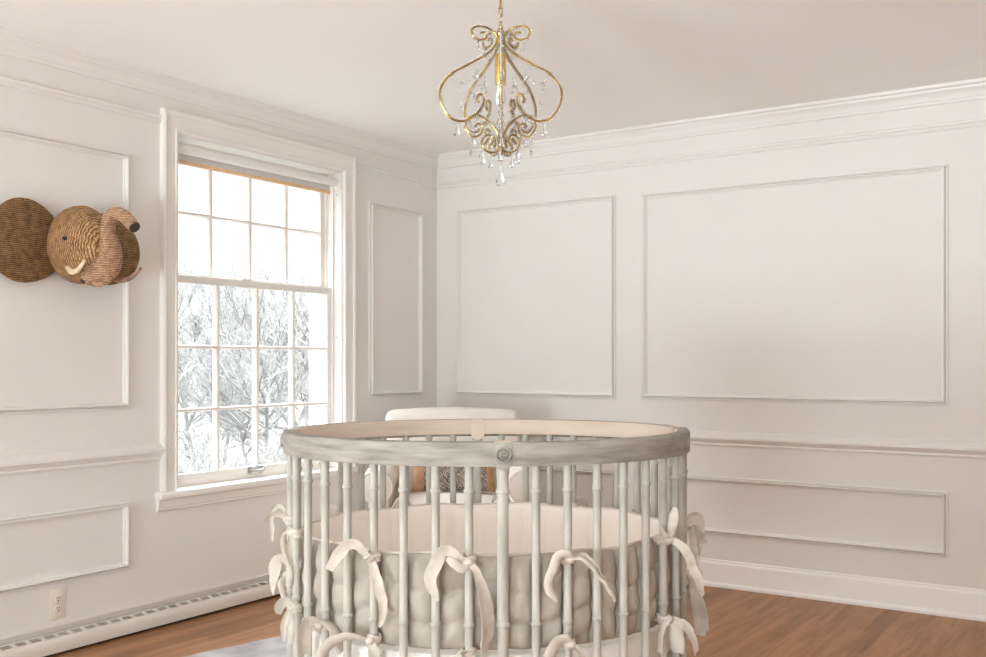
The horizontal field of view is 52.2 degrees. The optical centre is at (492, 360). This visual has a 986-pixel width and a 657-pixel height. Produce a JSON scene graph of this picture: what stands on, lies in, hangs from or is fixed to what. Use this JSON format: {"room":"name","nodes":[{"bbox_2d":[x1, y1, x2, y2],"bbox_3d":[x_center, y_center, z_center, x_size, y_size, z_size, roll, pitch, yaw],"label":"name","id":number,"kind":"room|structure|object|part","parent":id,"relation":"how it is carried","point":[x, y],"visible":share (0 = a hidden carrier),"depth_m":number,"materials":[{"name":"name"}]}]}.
{"room":"children's room","nodes":[
{"label":"children's room","id":0,"kind":"room"},
{"bbox_2d":[0,54,436,636],"bbox_3d":[-2.361,-0.048,3.372,0.220,2.437,7.440,0,0,33],"label":"wall","id":1,"kind":"structure","parent":0,"point":[61,340],"depth_m":4.31,"materials":[{"name":"paint"}]},
{"bbox_2d":[50,587,64,619],"bbox_3d":[-1.762,0.983,4.075,0.010,0.120,0.068,0,0,33],"label":"wall outlet","id":2,"kind":"object","parent":1,"relation":"attached to","point":[57,596],"visible":1,"depth_m":4.07,"materials":[{"name":"beige plastic"}]},
{"bbox_2d":[54,595,61,602],"bbox_3d":[-1.762,0.963,4.075,0.010,0.033,0.033,0,0,33],"label":"receptacle","id":3,"kind":"object","parent":2,"relation":"attached to","point":[57,598],"depth_m":4.07,"materials":[{"name":"grey plastic"}]},
{"bbox_2d":[54,605,61,612],"bbox_3d":[-1.762,1.003,4.075,0.010,0.033,0.033,0,0,33],"label":"receptacle","id":4,"kind":"object","parent":2,"relation":"attached to","point":[57,608],"depth_m":4.07,"materials":[{"name":"grey plastic"}]},
{"bbox_2d":[0,128,129,414],"bbox_3d":[-1.928,-0.345,3.809,0.023,1.101,1.307,0,0,33],"label":"trim","id":5,"kind":"structure","parent":1,"relation":"attached to","point":[125,157],"depth_m":4.24,"materials":[{"name":"paint"}]},
{"bbox_2d":[0,501,129,594],"bbox_3d":[-1.928,0.752,3.809,0.023,0.291,1.307,0,0,33],"label":"trim","id":6,"kind":"structure","parent":1,"relation":"attached to","point":[125,506],"depth_m":4.13,"materials":[{"name":"paint"}]},
{"bbox_2d":[0,197,141,286],"bbox_3d":[-1.566,-0.464,3.969,0.454,0.339,0.674,0,0,33],"label":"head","id":7,"kind":"object","parent":1,"relation":"attached to","point":[83,245],"visible":1,"depth_m":3.94},
{"bbox_2d":[0,75,162,122],"bbox_3d":[-2.832,-1.080,2.440,0.018,0.038,4.925,0,0,33],"label":"trim","id":8,"kind":"structure","parent":1,"relation":"attached to","point":[5,81],"depth_m":4.14,"materials":[{"name":"paint"}]},
{"bbox_2d":[0,443,165,475],"bbox_3d":[-2.825,0.404,2.438,0.030,0.078,4.930,0,0,33],"label":"trim","id":9,"kind":"structure","parent":1,"relation":"attached to","point":[102,456],"depth_m":4.14,"materials":[{"name":"paint"}]},
{"bbox_2d":[0,570,285,656],"bbox_3d":[-1.935,1.118,3.750,0.078,0.106,3.450,0,0,33],"label":"baseboard heater","id":10,"kind":"object","parent":1,"relation":"attached to","point":[59,638],"visible":0.77,"depth_m":4.33,"materials":[{"name":"metal"}]},
{"bbox_2d":[0,27,438,169],"bbox_3d":[-2.247,-1.225,3.296,0.055,0.082,7.000,0,0,33],"label":"trim","id":11,"kind":"structure","parent":1,"relation":"attached to","point":[12,43],"depth_m":4.62,"materials":[{"name":"paint"}]},
{"bbox_2d":[155,107,357,511],"bbox_3d":[-1.215,-0.229,5.097,0.300,1.803,1.354,0,0,33],"label":"window","id":12,"kind":"structure","parent":1,"relation":"in","point":[331,288],"depth_m":5.10,"materials":[{"name":"paint"}]},
{"bbox_3d":[-1.248,-0.704,5.110,0.038,0.650,1.112,0,0,33],"label":"sash","id":13,"kind":"part","parent":12,"relation":"part of","materials":[{"name":"paint"}]},
{"bbox_3d":[-1.205,0.096,5.082,0.038,0.994,1.112,0,0,33],"label":"sash","id":14,"kind":"part","parent":12,"relation":"part of","materials":[{"name":"paint"}]},
{"bbox_3d":[-1.184,0.547,5.055,0.026,0.037,0.102,0,0,33],"label":"lift handle","id":15,"kind":"part","parent":12,"relation":"part of","materials":[{"name":"silver metal"}]},
{"bbox_2d":[178,144,340,193],"bbox_3d":[-1.161,-0.965,5.053,0.054,0.108,1.116,0,0,33],"label":"roller shade","id":16,"kind":"object","parent":12,"relation":"attached to","point":[187,155],"visible":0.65,"depth_m":5.01,"materials":[{"name":"fabric"}]},
{"bbox_2d":[368,202,422,396],"bbox_3d":[-0.560,-0.347,5.891,0.023,1.104,0.492,0,0,33],"label":"trim","id":17,"kind":"structure","parent":1,"relation":"attached to","point":[371,205],"depth_m":5.85,"materials":[{"name":"paint"}]},
{"bbox_2d":[357,164,437,189],"bbox_3d":[-0.555,-1.080,5.903,0.018,0.038,0.785,0,0,33],"label":"trim","id":18,"kind":"structure","parent":1,"relation":"attached to","point":[362,168],"depth_m":5.88,"materials":[{"name":"paint"}]},
{"bbox_2d":[0,0,985,153],"bbox_3d":[-0.013,-1.326,1.828,5.840,0.120,7.440,0,0,33],"label":"ceiling","id":19,"kind":"structure","parent":0,"point":[378,68],"depth_m":4.11,"materials":[{"name":"paint"}]},
{"bbox_2d":[437,0,564,186],"bbox_3d":[0.024,-0.910,3.180,0.398,0.713,0.379,0,0,0],"label":"chandelier","id":20,"kind":"object","parent":19,"relation":"hanging from","point":[500,37],"visible":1,"depth_m":3.18,"materials":[{"name":"gold metal"}]},
{"bbox_3d":[-0.076,-0.889,3.167,0.197,0.281,0.009,0,0,-18],"label":"arm","id":21,"kind":"part","parent":20,"relation":"part of","materials":[{"name":"gold metal"}]},
{"bbox_3d":[-0.074,-0.858,3.168,0.211,0.414,0.006,0,0,-18],"label":"bead trim","id":22,"kind":"part","parent":20,"relation":"part of","materials":[{"name":"clear glass"}]},
{"bbox_3d":[-0.038,-0.889,3.285,0.009,0.281,0.197,0,0,-36],"label":"arm","id":23,"kind":"part","parent":20,"relation":"part of","materials":[{"name":"gold metal"}]},
{"bbox_3d":[-0.036,-0.858,3.284,0.006,0.414,0.211,0,0,-36],"label":"bead trim","id":24,"kind":"part","parent":20,"relation":"part of","materials":[{"name":"clear glass"}]},
{"bbox_2d":[495,53,505,85],"bbox_3d":[0.024,-0.925,3.200,0.036,0.098,0.036,0,0,33],"label":"socket","id":25,"kind":"object","parent":20,"relation":"attached to","point":[497,67],"depth_m":3.19,"materials":[{"name":"gold metal"}]},
{"bbox_3d":[0.024,-0.841,3.200,0.033,0.069,0.033,0,0,33],"label":"bulb","id":26,"kind":"part","parent":20,"relation":"part of","materials":[{"name":"white glass"}]},
{"bbox_3d":[0.024,-0.889,3.095,0.009,0.281,0.197,0,0,0],"label":"arm","id":27,"kind":"part","parent":20,"relation":"part of","materials":[{"name":"gold metal"}]},
{"bbox_3d":[0.024,-0.858,3.097,0.006,0.414,0.211,0,0,0],"label":"bead trim","id":28,"kind":"part","parent":20,"relation":"part of","materials":[{"name":"clear glass"}]},
{"bbox_3d":[0.085,-0.858,3.284,0.006,0.414,0.211,0,0,36],"label":"bead trim","id":29,"kind":"part","parent":20,"relation":"part of","materials":[{"name":"clear glass"}]},
{"bbox_3d":[0.086,-0.889,3.285,0.009,0.281,0.197,0,0,36],"label":"arm","id":30,"kind":"part","parent":20,"relation":"part of","materials":[{"name":"gold metal"}]},
{"bbox_3d":[0.124,-0.889,3.167,0.197,0.281,0.009,0,0,18],"label":"arm","id":31,"kind":"part","parent":20,"relation":"part of","materials":[{"name":"gold metal"}]},
{"bbox_3d":[0.122,-0.858,3.168,0.211,0.414,0.006,0,0,18],"label":"bead trim","id":32,"kind":"part","parent":20,"relation":"part of","materials":[{"name":"clear glass"}]},
{"bbox_2d":[48,586,985,656],"bbox_3d":[-0.013,1.231,1.828,5.840,0.120,7.440,0,0,33],"label":"floor","id":33,"kind":"structure","parent":0,"point":[741,623],"depth_m":4.36,"materials":[{"name":"brown wood"}]},
{"bbox_2d":[184,636,285,656],"bbox_3d":[-0.508,1.162,3.279,1.856,0.014,2.016,0,0,-42],"label":"area rug","id":34,"kind":"object","parent":33,"relation":"on","point":[271,647],"visible":0.19,"depth_m":4.02,"materials":[{"name":"fabric"}]},
{"bbox_2d":[280,418,689,656],"bbox_3d":[-0.015,0.673,2.899,1.095,0.962,1.052,0,0,33],"label":"crib","id":35,"kind":"object","parent":34,"relation":"on","point":[347,443],"visible":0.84,"depth_m":2.53,"materials":[{"name":"grey wood"}]},
{"bbox_3d":[-0.571,0.700,2.855,0.044,0.908,0.043,0,0,33],"label":"post","id":36,"kind":"part","parent":35,"relation":"part of","materials":[{"name":"grey wood"}]},
{"bbox_3d":[-0.368,0.224,3.169,0.757,0.058,0.181,0,0,-45],"label":"rail","id":37,"kind":"part","parent":35,"relation":"part of","materials":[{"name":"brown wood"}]},
{"bbox_3d":[-0.314,0.224,2.582,0.756,0.058,0.195,0,0,33],"label":"rail","id":38,"kind":"part","parent":35,"relation":"part of","materials":[{"name":"grey wood"}]},
{"bbox_3d":[-0.053,0.700,3.374,0.044,0.908,0.043,0,0,33],"label":"post","id":39,"kind":"part","parent":35,"relation":"part of","materials":[{"name":"grey wood"}]},
{"bbox_2d":[301,618,669,656],"bbox_3d":[-0.015,0.764,2.899,1.000,0.108,0.960,0,0,33],"label":"mattress","id":40,"kind":"object","parent":35,"relation":"on","point":[610,647],"visible":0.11,"depth_m":2.54,"materials":[{"name":"white fabric"}]},
{"bbox_2d":[265,494,708,656],"bbox_3d":[0.006,0.583,2.894,1.204,0.405,1.050,0,0,10],"label":"bumper cover","id":41,"kind":"object","parent":35,"relation":"attached to","point":[449,559],"visible":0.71,"depth_m":2.54,"materials":[{"name":"fabric"}]},
{"bbox_3d":[0.024,0.700,2.425,0.044,0.908,0.043,0,0,33],"label":"post","id":42,"kind":"part","parent":35,"relation":"part of","materials":[{"name":"grey wood"}]},
{"bbox_3d":[0.285,0.224,3.217,0.756,0.058,0.195,0,0,33],"label":"rail","id":43,"kind":"part","parent":35,"relation":"part of","materials":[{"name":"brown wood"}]},
{"bbox_3d":[0.339,0.224,2.630,0.757,0.058,0.181,0,0,-45],"label":"rail","id":44,"kind":"part","parent":35,"relation":"part of","materials":[{"name":"grey wood"}]},
{"bbox_2d":[365,407,540,507],"bbox_3d":[-0.214,0.710,5.122,0.864,0.921,0.798,0,0,-2],"label":"armchair","id":45,"kind":"object","parent":33,"relation":"on","point":[392,471],"visible":0.23,"depth_m":5.31,"materials":[{"name":"beige fabric"}]},
{"bbox_3d":[-0.555,0.601,4.769,0.132,0.132,0.012,0,0,-2],"label":"arm","id":46,"kind":"part","parent":45,"relation":"part of","materials":[{"name":"beige fabric"}]},
{"bbox_3d":[-0.552,0.836,5.070,0.090,0.400,0.589,0,0,-2],"label":"arm","id":47,"kind":"part","parent":45,"relation":"part of","materials":[{"name":"beige fabric"}]},
{"bbox_2d":[395,492,496,506],"bbox_3d":[-0.211,0.765,5.046,0.590,0.201,0.646,0,0,-2],"label":"seat cushion","id":48,"kind":"object","parent":45,"relation":"on","point":[415,498],"depth_m":4.97,"materials":[{"name":"beige fabric"}]},
{"bbox_2d":[411,466,494,491],"bbox_3d":[-0.203,0.547,5.183,0.431,0.244,0.143,0,0,-3],"label":"throw pillow","id":49,"kind":"object","parent":45,"relation":"on","point":[419,475],"visible":0.27,"depth_m":5.13,"materials":[{"name":"beige fabric"}]},
{"bbox_3d":[0.149,0.601,4.790,0.132,0.132,0.012,0,0,-2],"label":"arm","id":50,"kind":"part","parent":45,"relation":"part of","materials":[{"name":"beige fabric"}]},
{"bbox_2d":[437,99,985,589],"bbox_3d":[2.062,-0.048,4.785,5.620,2.437,0.220,0,0,33],"label":"wall","id":51,"kind":"structure","parent":0,"point":[825,289],"depth_m":5.10,"materials":[{"name":"paint"}]},
{"bbox_2d":[456,195,615,397],"bbox_3d":[0.223,-0.355,5.848,1.078,1.124,0.023,0,0,33],"label":"trim","id":52,"kind":"structure","parent":51,"relation":"attached to","point":[612,198],"depth_m":5.81,"materials":[{"name":"paint"}]},
{"bbox_2d":[540,466,613,507],"bbox_3d":[0.223,0.752,5.848,1.078,0.298,0.023,0,0,33],"label":"trim","id":53,"kind":"structure","parent":51,"relation":"attached to","point":[555,468],"depth_m":5.60,"materials":[{"name":"paint"}]},
{"bbox_2d":[437,77,985,169],"bbox_3d":[1.894,-1.225,4.730,5.400,0.082,0.055,0,0,33],"label":"trim","id":54,"kind":"structure","parent":51,"relation":"attached to","point":[973,89],"depth_m":5.12,"materials":[{"name":"paint"}]},
{"bbox_2d":[437,117,985,189],"bbox_3d":[1.904,-1.080,4.745,5.400,0.038,0.018,0,0,33],"label":"trim","id":55,"kind":"structure","parent":51,"relation":"attached to","point":[978,122],"depth_m":5.17,"materials":[{"name":"paint"}]},
{"bbox_2d":[520,430,985,458],"bbox_3d":[1.901,0.404,4.740,5.400,0.078,0.030,0,0,33],"label":"trim","id":56,"kind":"structure","parent":51,"relation":"attached to","point":[873,445],"depth_m":4.88,"materials":[{"name":"paint"}]},
{"bbox_2d":[641,164,947,405],"bbox_3d":[1.446,-0.350,5.044,1.536,1.110,0.023,0,0,33],"label":"trim","id":57,"kind":"structure","parent":51,"relation":"attached to","point":[943,168],"depth_m":4.92,"materials":[{"name":"paint"}]},
{"bbox_2d":[650,472,947,556],"bbox_3d":[1.446,0.751,5.044,1.536,0.300,0.023,0,0,33],"label":"trim","id":58,"kind":"structure","parent":51,"relation":"attached to","point":[943,552],"depth_m":4.88,"materials":[{"name":"paint"}]},
{"bbox_2d":[687,558,985,621],"bbox_3d":[1.901,1.102,4.740,5.400,0.138,0.030,0,0,33],"label":"baseboard","id":59,"kind":"structure","parent":51,"relation":"attached to","point":[892,594],"depth_m":4.86,"materials":[{"name":"paint"}]},
{"bbox_2d":[984,160,985,405],"bbox_3d":[2.769,-0.350,4.174,1.327,1.110,0.023,0,0,33],"label":"trim","id":60,"kind":"structure","parent":51,"relation":"attached to","point":[984,160],"depth_m":4.54,"materials":[{"name":"paint"}]},
{"bbox_2d":[984,494,985,560],"bbox_3d":[2.769,0.751,4.174,1.327,0.300,0.023,0,0,33],"label":"trim","id":61,"kind":"structure","parent":51,"relation":"attached to","point":[984,494],"depth_m":4.54,"materials":[{"name":"paint"}]},
{"label":"outside","id":62,"kind":"structure","parent":0,"visible":0},
{"bbox_2d":[178,369,306,472],"bbox_3d":[-23.170,1.193,27.224,60.000,1.578,90.000,0,0,33],"label":"ground","id":63,"kind":"structure","parent":62,"point":[180,421],"depth_m":25.24,"materials":[{"name":"white snow"}]},
{"bbox_2d":[178,264,231,416],"bbox_3d":[-5.035,0.163,13.707,2.358,3.378,2.867,0,0,6],"label":"bare tree","id":64,"kind":"object","parent":63,"relation":"on","point":[182,294],"visible":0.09,"depth_m":14.23,"materials":[{"name":"white plant"}]},
{"bbox_2d":[178,438,231,473],"bbox_3d":[-2.985,1.328,9.694,0.891,1.180,1.126,0,0,29],"label":"bare tree","id":65,"kind":"object","parent":63,"relation":"on","point":[182,455],"visible":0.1,"depth_m":9.80,"materials":[{"name":"white plant"}]},
{"bbox_2d":[178,452,234,473],"bbox_3d":[-2.536,1.382,9.148,1.040,1.089,0.822,0,0,18],"label":"bare tree","id":66,"kind":"object","parent":63,"relation":"on","point":[209,467],"visible":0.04,"depth_m":9.16,"materials":[{"name":"white plant"}]},
{"bbox_2d":[178,413,236,471],"bbox_3d":[-3.416,1.227,11.441,1.034,1.260,1.026,0,0,-36],"label":"bare tree","id":67,"kind":"object","parent":63,"relation":"on","point":[181,437],"visible":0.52,"depth_m":11.41,"materials":[{"name":"white plant"}]},
{"bbox_2d":[178,325,248,471],"bbox_3d":[-5.004,0.669,16.666,1.885,2.495,2.382,0,0,12],"label":"bare tree","id":68,"kind":"object","parent":63,"relation":"on","point":[182,396],"visible":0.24,"depth_m":16.50,"materials":[{"name":"grey plant"}]},
{"bbox_2d":[178,269,250,437],"bbox_3d":[-7.296,-0.102,24.954,2.436,4.240,4.336,0,0,-44],"label":"bare tree","id":69,"kind":"object","parent":63,"relation":"on","point":[198,321],"visible":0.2,"depth_m":24.43,"materials":[{"name":"grey plant"}]},
{"bbox_2d":[178,343,251,464],"bbox_3d":[-4.942,0.762,18.227,1.879,2.292,1.866,0,0,38],"label":"bare tree","id":70,"kind":"object","parent":63,"relation":"on","point":[227,440],"visible":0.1,"depth_m":18.22,"materials":[{"name":"grey plant"}]},
{"bbox_2d":[178,262,281,399],"bbox_3d":[-7.137,-0.553,28.525,3.226,4.622,3.923,0,0,-5],"label":"bare tree","id":71,"kind":"object","parent":63,"relation":"on","point":[202,289],"visible":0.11,"depth_m":28.07,"materials":[{"name":"grey plant"}]},
{"bbox_2d":[178,290,308,460],"bbox_3d":[-3.327,0.419,12.819,1.985,2.845,2.414,0,0,-14],"label":"bare tree","id":72,"kind":"object","parent":63,"relation":"on","point":[268,366],"visible":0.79,"depth_m":12.83,"materials":[{"name":"white plant"}]},
{"bbox_2d":[209,431,280,468],"bbox_3d":[-2.572,1.316,10.740,0.857,1.134,1.083,0,0,-1],"label":"bare tree","id":73,"kind":"object","parent":63,"relation":"on","point":[231,441],"visible":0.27,"depth_m":10.68,"materials":[{"name":"white plant"}]},
{"bbox_2d":[186,360,304,464],"bbox_3d":[-3.801,0.920,15.724,1.597,1.948,1.586,0,0,23],"label":"bare tree","id":74,"kind":"object","parent":63,"relation":"on","point":[241,435],"visible":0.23,"depth_m":15.65,"materials":[{"name":"grey plant"}]},
{"bbox_2d":[192,263,308,438],"bbox_3d":[-5.407,-0.258,24.419,2.978,4.267,3.621,0,0,1],"label":"bare tree","id":75,"kind":"object","parent":63,"relation":"on","point":[225,290],"visible":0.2,"depth_m":24.09,"materials":[{"name":"grey plant"}]},
{"bbox_2d":[200,277,308,459],"bbox_3d":[-3.809,0.233,17.459,3.745,3.662,2.104,0,0,29],"label":"bare tree","id":76,"kind":"object","parent":63,"relation":"on","point":[244,330],"visible":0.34,"depth_m":17.40,"materials":[{"name":"grey plant"}]},
{"bbox_2d":[201,295,308,425],"bbox_3d":[-2.411,0.262,14.685,3.548,3.469,1.993,0,0,-6],"label":"bare tree","id":77,"kind":"object","parent":63,"relation":"on","point":[284,415],"visible":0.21,"depth_m":14.55,"materials":[{"name":"grey plant"}]},
{"bbox_2d":[234,444,285,465],"bbox_3d":[-2.023,1.354,9.460,1.083,1.134,0.857,0,0,14],"label":"bare tree","id":78,"kind":"object","parent":63,"relation":"on","point":[284,455],"visible":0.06,"depth_m":9.61,"materials":[{"name":"white plant"}]},
{"bbox_2d":[223,265,308,434],"bbox_3d":[-4.983,-0.237,24.887,4.730,4.625,2.658,0,0,19],"label":"bare tree","id":79,"kind":"object","parent":63,"relation":"on","point":[303,305],"visible":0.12,"depth_m":24.84,"materials":[{"name":"grey plant"}]},
{"bbox_2d":[224,265,308,424],"bbox_3d":[-5.863,-0.478,27.205,3.923,4.622,3.226,0,0,23],"label":"bare tree","id":80,"kind":"object","parent":63,"relation":"on","point":[291,265],"visible":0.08,"depth_m":27.20,"materials":[{"name":"grey plant"}]},
{"bbox_2d":[250,415,307,463],"bbox_3d":[-2.237,1.247,11.332,0.942,1.248,1.191,0,0,1],"label":"bare tree","id":81,"kind":"object","parent":63,"relation":"on","point":[279,445],"visible":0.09,"depth_m":11.21,"materials":[{"name":"white plant"}]},
{"bbox_2d":[259,434,302,464],"bbox_3d":[-1.864,1.289,9.731,1.191,1.248,0.942,0,0,12],"label":"bare tree","id":82,"kind":"object","parent":63,"relation":"on","point":[274,434],"visible":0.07,"depth_m":9.73,"materials":[{"name":"white plant"}]},
{"bbox_2d":[282,410,308,458],"bbox_3d":[-2.086,1.184,11.580,1.119,1.375,1.128,0,0,31],"label":"bare tree","id":83,"kind":"object","parent":63,"relation":"on","point":[301,420],"visible":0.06,"depth_m":11.48,"materials":[{"name":"white plant"}]}
]}

